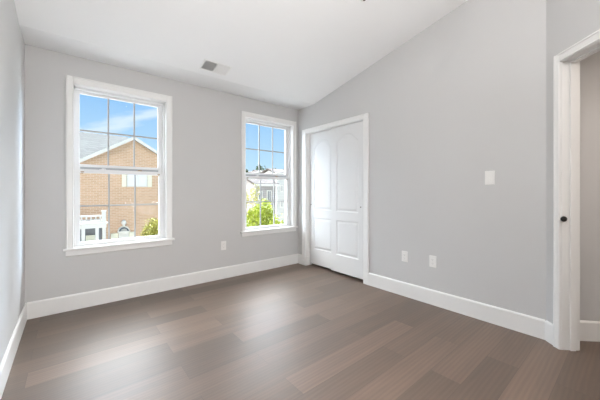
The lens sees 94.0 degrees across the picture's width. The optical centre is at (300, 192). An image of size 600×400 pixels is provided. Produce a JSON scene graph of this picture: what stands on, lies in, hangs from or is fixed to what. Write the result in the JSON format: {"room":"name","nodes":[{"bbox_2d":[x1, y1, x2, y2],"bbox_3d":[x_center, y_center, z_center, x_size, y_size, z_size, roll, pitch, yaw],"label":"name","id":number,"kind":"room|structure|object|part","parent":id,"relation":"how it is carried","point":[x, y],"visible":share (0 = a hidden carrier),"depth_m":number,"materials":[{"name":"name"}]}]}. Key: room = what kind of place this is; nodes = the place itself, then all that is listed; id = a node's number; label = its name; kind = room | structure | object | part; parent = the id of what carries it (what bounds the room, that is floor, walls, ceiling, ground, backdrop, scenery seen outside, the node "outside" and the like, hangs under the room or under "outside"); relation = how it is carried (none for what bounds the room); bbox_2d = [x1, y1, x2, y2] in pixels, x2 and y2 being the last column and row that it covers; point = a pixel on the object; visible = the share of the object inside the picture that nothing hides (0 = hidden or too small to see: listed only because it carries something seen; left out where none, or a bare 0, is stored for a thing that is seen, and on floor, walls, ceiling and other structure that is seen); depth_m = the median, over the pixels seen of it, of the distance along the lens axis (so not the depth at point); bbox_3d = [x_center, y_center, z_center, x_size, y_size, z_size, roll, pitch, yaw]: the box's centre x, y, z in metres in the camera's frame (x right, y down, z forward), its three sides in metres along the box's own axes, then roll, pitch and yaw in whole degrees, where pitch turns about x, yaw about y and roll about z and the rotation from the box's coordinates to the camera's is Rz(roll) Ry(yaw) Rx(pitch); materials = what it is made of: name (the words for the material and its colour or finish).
{"room":"empty bedroom","nodes":[
{"label":"empty bedroom","id":0,"kind":"room"},
{"bbox_2d":[0,0,24,363],"bbox_3d":[-1.109,-0.526,0.747,0.150,3.332,4.428,0,0,-40],"label":"wall","id":1,"kind":"structure","parent":0,"point":[12,45],"depth_m":1.89,"materials":[{"name":"grey paint"}]},
{"bbox_2d":[0,303,26,399],"bbox_3d":[-1.093,1.065,0.857,0.015,0.151,4.278,0,0,-40],"label":"baseboard","id":2,"kind":"structure","parent":1,"relation":"attached to","point":[8,358],"depth_m":1.86,"materials":[{"name":"white paint"}]},
{"bbox_2d":[25,44,297,302],"bbox_3d":[-1.017,-0.092,3.812,4.198,2.464,0.180,0,0,-40],"label":"wall","id":3,"kind":"structure","parent":0,"point":[206,122],"depth_m":3.19,"materials":[{"name":"grey paint"}]},
{"bbox_2d":[63,75,174,256],"bbox_3d":[-1.917,-0.251,3.030,1.001,1.740,0.209,0,0,-40],"label":"window","id":4,"kind":"structure","parent":3,"relation":"in","point":[75,86],"depth_m":2.97,"materials":[{"name":"white paint"}]},
{"bbox_3d":[-1.883,0.551,2.989,1.001,0.022,0.102,0,0,-40],"label":"sill","id":5,"kind":"part","parent":4,"relation":"part of","materials":[{"name":"white paint"}]},
{"bbox_3d":[-1.956,-0.623,3.062,0.800,0.806,0.030,0,0,-40],"label":"sash","id":6,"kind":"part","parent":4,"relation":"part of","materials":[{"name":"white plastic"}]},
{"bbox_3d":[-1.932,0.150,3.037,0.802,0.766,0.028,0,0,-40],"label":"sash","id":7,"kind":"part","parent":4,"relation":"part of","materials":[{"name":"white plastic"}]},
{"bbox_2d":[27,254,297,319],"bbox_3d":[-1.238,1.065,3.503,3.133,0.151,0.015,0,0,-40],"label":"baseboard","id":8,"kind":"structure","parent":3,"relation":"attached to","point":[45,307],"depth_m":3.09,"materials":[{"name":"white paint"}]},
{"bbox_2d":[221,241,225,249],"bbox_3d":[-1.012,0.706,3.693,0.072,0.117,0.009,0,0,-40],"label":"wall outlet","id":9,"kind":"object","parent":3,"relation":"attached to","point":[223,243],"visible":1,"depth_m":3.69,"materials":[{"name":"white plastic"}]},
{"bbox_2d":[240,111,297,236],"bbox_3d":[-0.482,-0.251,4.216,1.001,1.740,0.209,0,0,-40],"label":"window","id":10,"kind":"structure","parent":3,"relation":"in","point":[289,126],"depth_m":4.27,"materials":[{"name":"white paint"}]},
{"bbox_3d":[-0.522,-0.623,4.247,0.800,0.806,0.030,0,0,-40],"label":"sash","id":11,"kind":"part","parent":10,"relation":"part of","materials":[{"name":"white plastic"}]},
{"bbox_3d":[-0.498,0.150,4.223,0.802,0.766,0.028,0,0,-40],"label":"sash","id":12,"kind":"part","parent":10,"relation":"part of","materials":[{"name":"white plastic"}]},
{"bbox_3d":[-0.515,-0.250,4.255,0.867,1.630,0.107,0,0,-40],"label":"frame","id":13,"kind":"part","parent":10,"relation":"part of","materials":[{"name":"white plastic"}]},
{"bbox_3d":[-0.448,0.551,4.175,1.001,0.022,0.102,0,0,-40],"label":"sill","id":14,"kind":"part","parent":10,"relation":"part of","materials":[{"name":"white paint"}]},
{"bbox_2d":[14,0,466,109],"bbox_3d":[0.394,-1.818,2.106,4.198,0.988,4.608,0,0,-40],"label":"ceiling","id":15,"kind":"structure","parent":0,"point":[293,54],"depth_m":2.65,"materials":[{"name":"white paint"}]},
{"bbox_2d":[199,59,231,75],"bbox_3d":[-0.925,-1.358,3.058,0.306,0.043,0.176,0,0,-40],"label":"ceiling vent","id":16,"kind":"object","parent":15,"relation":"in","point":[207,65],"visible":1,"depth_m":3.05,"materials":[{"name":"white plastic"}]},
{"bbox_2d":[1,263,599,399],"bbox_3d":[1.486,1.200,1.927,5.654,0.120,6.276,0,0,-40],"label":"floor","id":17,"kind":"structure","parent":0,"point":[297,331],"depth_m":2.00,"materials":[{"name":"brown wood"}]},
{"bbox_2d":[298,0,545,320],"bbox_3d":[0.997,-0.384,3.348,0.115,3.048,3.101,0,0,-40],"label":"wall","id":18,"kind":"structure","parent":0,"point":[463,98],"depth_m":2.62,"materials":[{"name":"grey paint"}]},
{"bbox_2d":[298,254,301,263],"bbox_3d":[0.001,1.065,4.450,0.015,0.151,0.103,0,0,-40],"label":"baseboard","id":19,"kind":"structure","parent":18,"relation":"attached to","point":[299,255],"depth_m":4.45,"materials":[{"name":"white paint"}]},
{"bbox_2d":[310,129,330,268],"bbox_3d":[0.344,0.100,4.167,0.035,2.008,0.585,0,0,-40],"label":"door","id":20,"kind":"structure","parent":18,"relation":"in","point":[320,142],"depth_m":4.20,"materials":[{"name":"white paint"}]},
{"bbox_2d":[302,113,368,284],"bbox_3d":[0.478,0.083,3.960,0.135,2.115,1.262,0,0,-40],"label":"door frame","id":21,"kind":"structure","parent":18,"relation":"attached to","point":[306,133],"depth_m":3.94,"materials":[{"name":"white paint"}]},
{"bbox_3d":[0.059,0.083,4.377,0.020,2.115,0.085,0,0,-40],"label":"casing","id":22,"kind":"part","parent":21,"relation":"part of","materials":[{"name":"white paint"}]},
{"bbox_3d":[0.436,-0.946,3.920,0.020,0.059,1.115,0,0,-40],"label":"head casing","id":23,"kind":"part","parent":21,"relation":"part of","materials":[{"name":"white paint"}]},
{"bbox_3d":[0.811,0.083,3.467,0.020,2.115,0.078,0,0,-40],"label":"casing","id":24,"kind":"part","parent":21,"relation":"part of","materials":[{"name":"white paint"}]},
{"bbox_2d":[331,121,362,278],"bbox_3d":[0.635,0.100,3.755,0.035,2.008,0.585,0,0,-40],"label":"door","id":25,"kind":"structure","parent":18,"relation":"in","point":[346,140],"depth_m":3.74,"materials":[{"name":"white paint"}]},
{"bbox_2d":[402,251,407,261],"bbox_3d":[1.145,0.706,3.071,0.009,0.117,0.072,0,0,-40],"label":"wall outlet","id":26,"kind":"object","parent":18,"relation":"attached to","point":[404,253],"visible":1,"depth_m":3.06,"materials":[{"name":"white plastic"}]},
{"bbox_2d":[429,255,435,267],"bbox_3d":[1.342,0.703,2.834,0.009,0.117,0.072,0,0,-40],"label":"wall outlet","id":27,"kind":"object","parent":18,"relation":"attached to","point":[432,259],"visible":1,"depth_m":2.83,"materials":[{"name":"white plastic"}]},
{"bbox_2d":[368,273,544,339],"bbox_3d":[1.365,1.065,2.800,0.015,0.151,1.655,0,0,-40],"label":"baseboard","id":28,"kind":"structure","parent":18,"relation":"attached to","point":[526,324],"depth_m":2.58,"materials":[{"name":"white paint"}]},
{"bbox_2d":[485,171,494,184],"bbox_3d":[1.658,-0.126,2.449,0.012,0.120,0.075,0,0,-40],"label":"light switch","id":29,"kind":"object","parent":18,"relation":"attached to","point":[489,175],"visible":1,"depth_m":2.44,"materials":[{"name":"white plastic"}]},
{"bbox_2d":[546,0,599,323],"bbox_3d":[1.877,-0.510,1.286,0.115,3.300,1.750,0,0,5],"label":"wall","id":30,"kind":"structure","parent":0,"point":[568,22],"depth_m":2.10,"materials":[{"name":"grey paint"}]},
{"bbox_2d":[545,320,552,344],"bbox_3d":[1.890,1.065,2.115,0.015,0.151,0.086,0,0,5],"label":"baseboard","id":31,"kind":"structure","parent":30,"relation":"attached to","point":[548,326],"depth_m":2.12,"materials":[{"name":"white paint"}]},
{"bbox_2d":[553,29,599,350],"bbox_3d":[1.906,0.065,1.608,0.157,2.151,0.970,0,0,5],"label":"door frame","id":32,"kind":"structure","parent":30,"relation":"in","point":[566,65],"depth_m":2.02,"materials":[{"name":"white paint"}]},
{"bbox_3d":[1.880,0.069,2.049,0.022,2.143,0.047,0,0,5],"label":"casing","id":33,"kind":"part","parent":32,"relation":"part of","materials":[{"name":"white paint"}]},
{"bbox_3d":[1.885,0.192,2.005,0.040,0.040,0.033,0,0,5],"label":"knob","id":34,"kind":"part","parent":32,"relation":"part of","materials":[{"name":"black metal"}]},
{"bbox_3d":[1.839,-0.973,1.613,0.022,0.060,0.828,0,0,5],"label":"head casing","id":35,"kind":"part","parent":32,"relation":"part of","materials":[{"name":"white paint"}]},
{"bbox_3d":[2.017,0.065,2.050,0.020,2.151,0.070,0,0,5],"label":"hall casing","id":36,"kind":"part","parent":32,"relation":"part of","materials":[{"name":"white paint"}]},
{"bbox_2d":[580,51,599,320],"bbox_3d":[3.063,-0.090,2.148,2.085,2.460,0.150,0,0,5],"label":"wall","id":37,"kind":"structure","parent":0,"point":[589,66],"depth_m":2.15,"materials":[{"name":"grey paint"}]},
{"bbox_2d":[580,320,599,341],"bbox_3d":[3.066,1.065,2.065,2.065,0.151,0.015,0,0,5],"label":"baseboard","id":38,"kind":"structure","parent":37,"relation":"attached to","point":[589,330],"depth_m":2.14,"materials":[{"name":"white paint"}]},
{"label":"outside","id":39,"kind":"structure","parent":0,"visible":0},
{"bbox_3d":[-26.260,4.590,78.846,180.000,0.300,145.000,0,0,-40],"label":"ground","id":40,"kind":"structure","parent":39,"visible":0},
{"bbox_2d":[80,132,157,241],"bbox_3d":[-14.678,0.360,14.302,17.400,8.160,11.250,0,0,-40],"label":"brick house","id":41,"kind":"structure","parent":40,"relation":"on","point":[93,147],"depth_m":14.40,"materials":[{"name":"brown brick"}]},
{"bbox_3d":[-9.127,2.990,11.761,0.120,2.900,0.120,0,0,-40],"label":"post","id":42,"kind":"part","parent":41,"relation":"part of","materials":[{"name":"white wood"}]},
{"bbox_3d":[-10.171,3.215,13.558,0.360,2.250,0.100,0,0,-40],"label":"porch door","id":43,"kind":"part","parent":41,"relation":"part of","materials":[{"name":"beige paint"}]},
{"bbox_3d":[-10.355,1.140,10.720,4.500,0.320,0.080,0,0,-40],"label":"balustrade","id":44,"kind":"part","parent":41,"relation":"part of","materials":[{"name":"white wood"}]},
{"bbox_3d":[-8.764,2.990,12.061,0.120,2.900,0.120,0,0,-40],"label":"post","id":45,"kind":"part","parent":41,"relation":"part of","materials":[{"name":"white wood"}]},
{"bbox_3d":[-8.570,1.060,12.202,0.180,0.520,0.190,0,0,-40],"label":"newel post","id":46,"kind":"part","parent":41,"relation":"part of","materials":[{"name":"white wood"}]},
{"bbox_3d":[-8.572,2.990,12.220,0.120,2.900,0.120,0,0,-40],"label":"post","id":47,"kind":"part","parent":41,"relation":"part of","materials":[{"name":"white wood"}]},
{"bbox_3d":[-9.445,3.215,14.210,0.310,2.250,0.060,0,0,-40],"label":"panel","id":48,"kind":"part","parent":41,"relation":"part of","materials":[{"name":"beige paint"}]},
{"bbox_3d":[-9.092,3.170,14.411,0.550,2.340,0.200,0,0,-40],"label":"door","id":49,"kind":"part","parent":41,"relation":"part of","materials":[{"name":"white"}]},
{"bbox_2d":[122,174,125,186],"bbox_3d":[-9.117,-0.780,14.480,0.200,1.000,0.062,0,0,-40],"label":"shutter","id":50,"kind":"object","parent":41,"relation":"hanging from","point":[123,176],"depth_m":14.45,"materials":[{"name":"beige paint"}]},
{"bbox_3d":[-8.670,-0.780,14.873,0.810,0.860,0.015,0,0,-40],"label":"pane","id":51,"kind":"part","parent":41,"relation":"part of","materials":[{"name":"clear glass"}]},
{"bbox_2d":[148,175,151,186],"bbox_3d":[-8.200,-0.780,15.238,0.200,1.000,0.062,0,0,-40],"label":"shutter","id":52,"kind":"object","parent":41,"relation":"hanging from","point":[149,176],"depth_m":15.22,"materials":[{"name":"beige paint"}]},
{"bbox_2d":[141,217,157,235],"bbox_3d":[-6.916,2.805,12.959,1.101,3.270,1.225,0,0,16],"label":"tree","id":53,"kind":"object","parent":40,"relation":"on","point":[151,230],"visible":0.34,"depth_m":12.86,"materials":[{"name":"green plant"}]},
{"bbox_2d":[246,183,259,220],"bbox_3d":[-2.687,1.984,14.950,1.302,4.912,1.015,0,0,-40],"label":"tree","id":54,"kind":"object","parent":40,"relation":"on","point":[251,190],"visible":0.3,"depth_m":14.94,"materials":[{"name":"yellow plant"}]},
{"bbox_2d":[246,198,277,226],"bbox_3d":[-1.637,2.347,12.317,1.863,4.186,2.037,0,0,11],"label":"leafy bush","id":55,"kind":"object","parent":40,"relation":"on","point":[266,211],"visible":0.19,"depth_m":11.82,"materials":[{"name":"green plant"}]},
{"bbox_2d":[246,179,279,215],"bbox_3d":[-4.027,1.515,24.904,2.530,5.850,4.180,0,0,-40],"label":"house","id":56,"kind":"structure","parent":40,"relation":"on","point":[266,184],"depth_m":23.59,"materials":[{"name":"white"}]},
{"bbox_2d":[261,168,284,222],"bbox_3d":[-1.898,0.905,32.114,4.500,7.070,3.280,0,0,-40],"label":"house","id":57,"kind":"structure","parent":40,"relation":"on","point":[280,190],"depth_m":30.11,"materials":[{"name":"white"}]},
{"bbox_2d":[269,213,284,224],"bbox_3d":[-0.831,2.615,10.377,0.804,3.651,0.927,0,0,6],"label":"leafy bush","id":58,"kind":"object","parent":40,"relation":"on","point":[270,221],"visible":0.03,"depth_m":10.13,"materials":[{"name":"green plant"}]}
]}

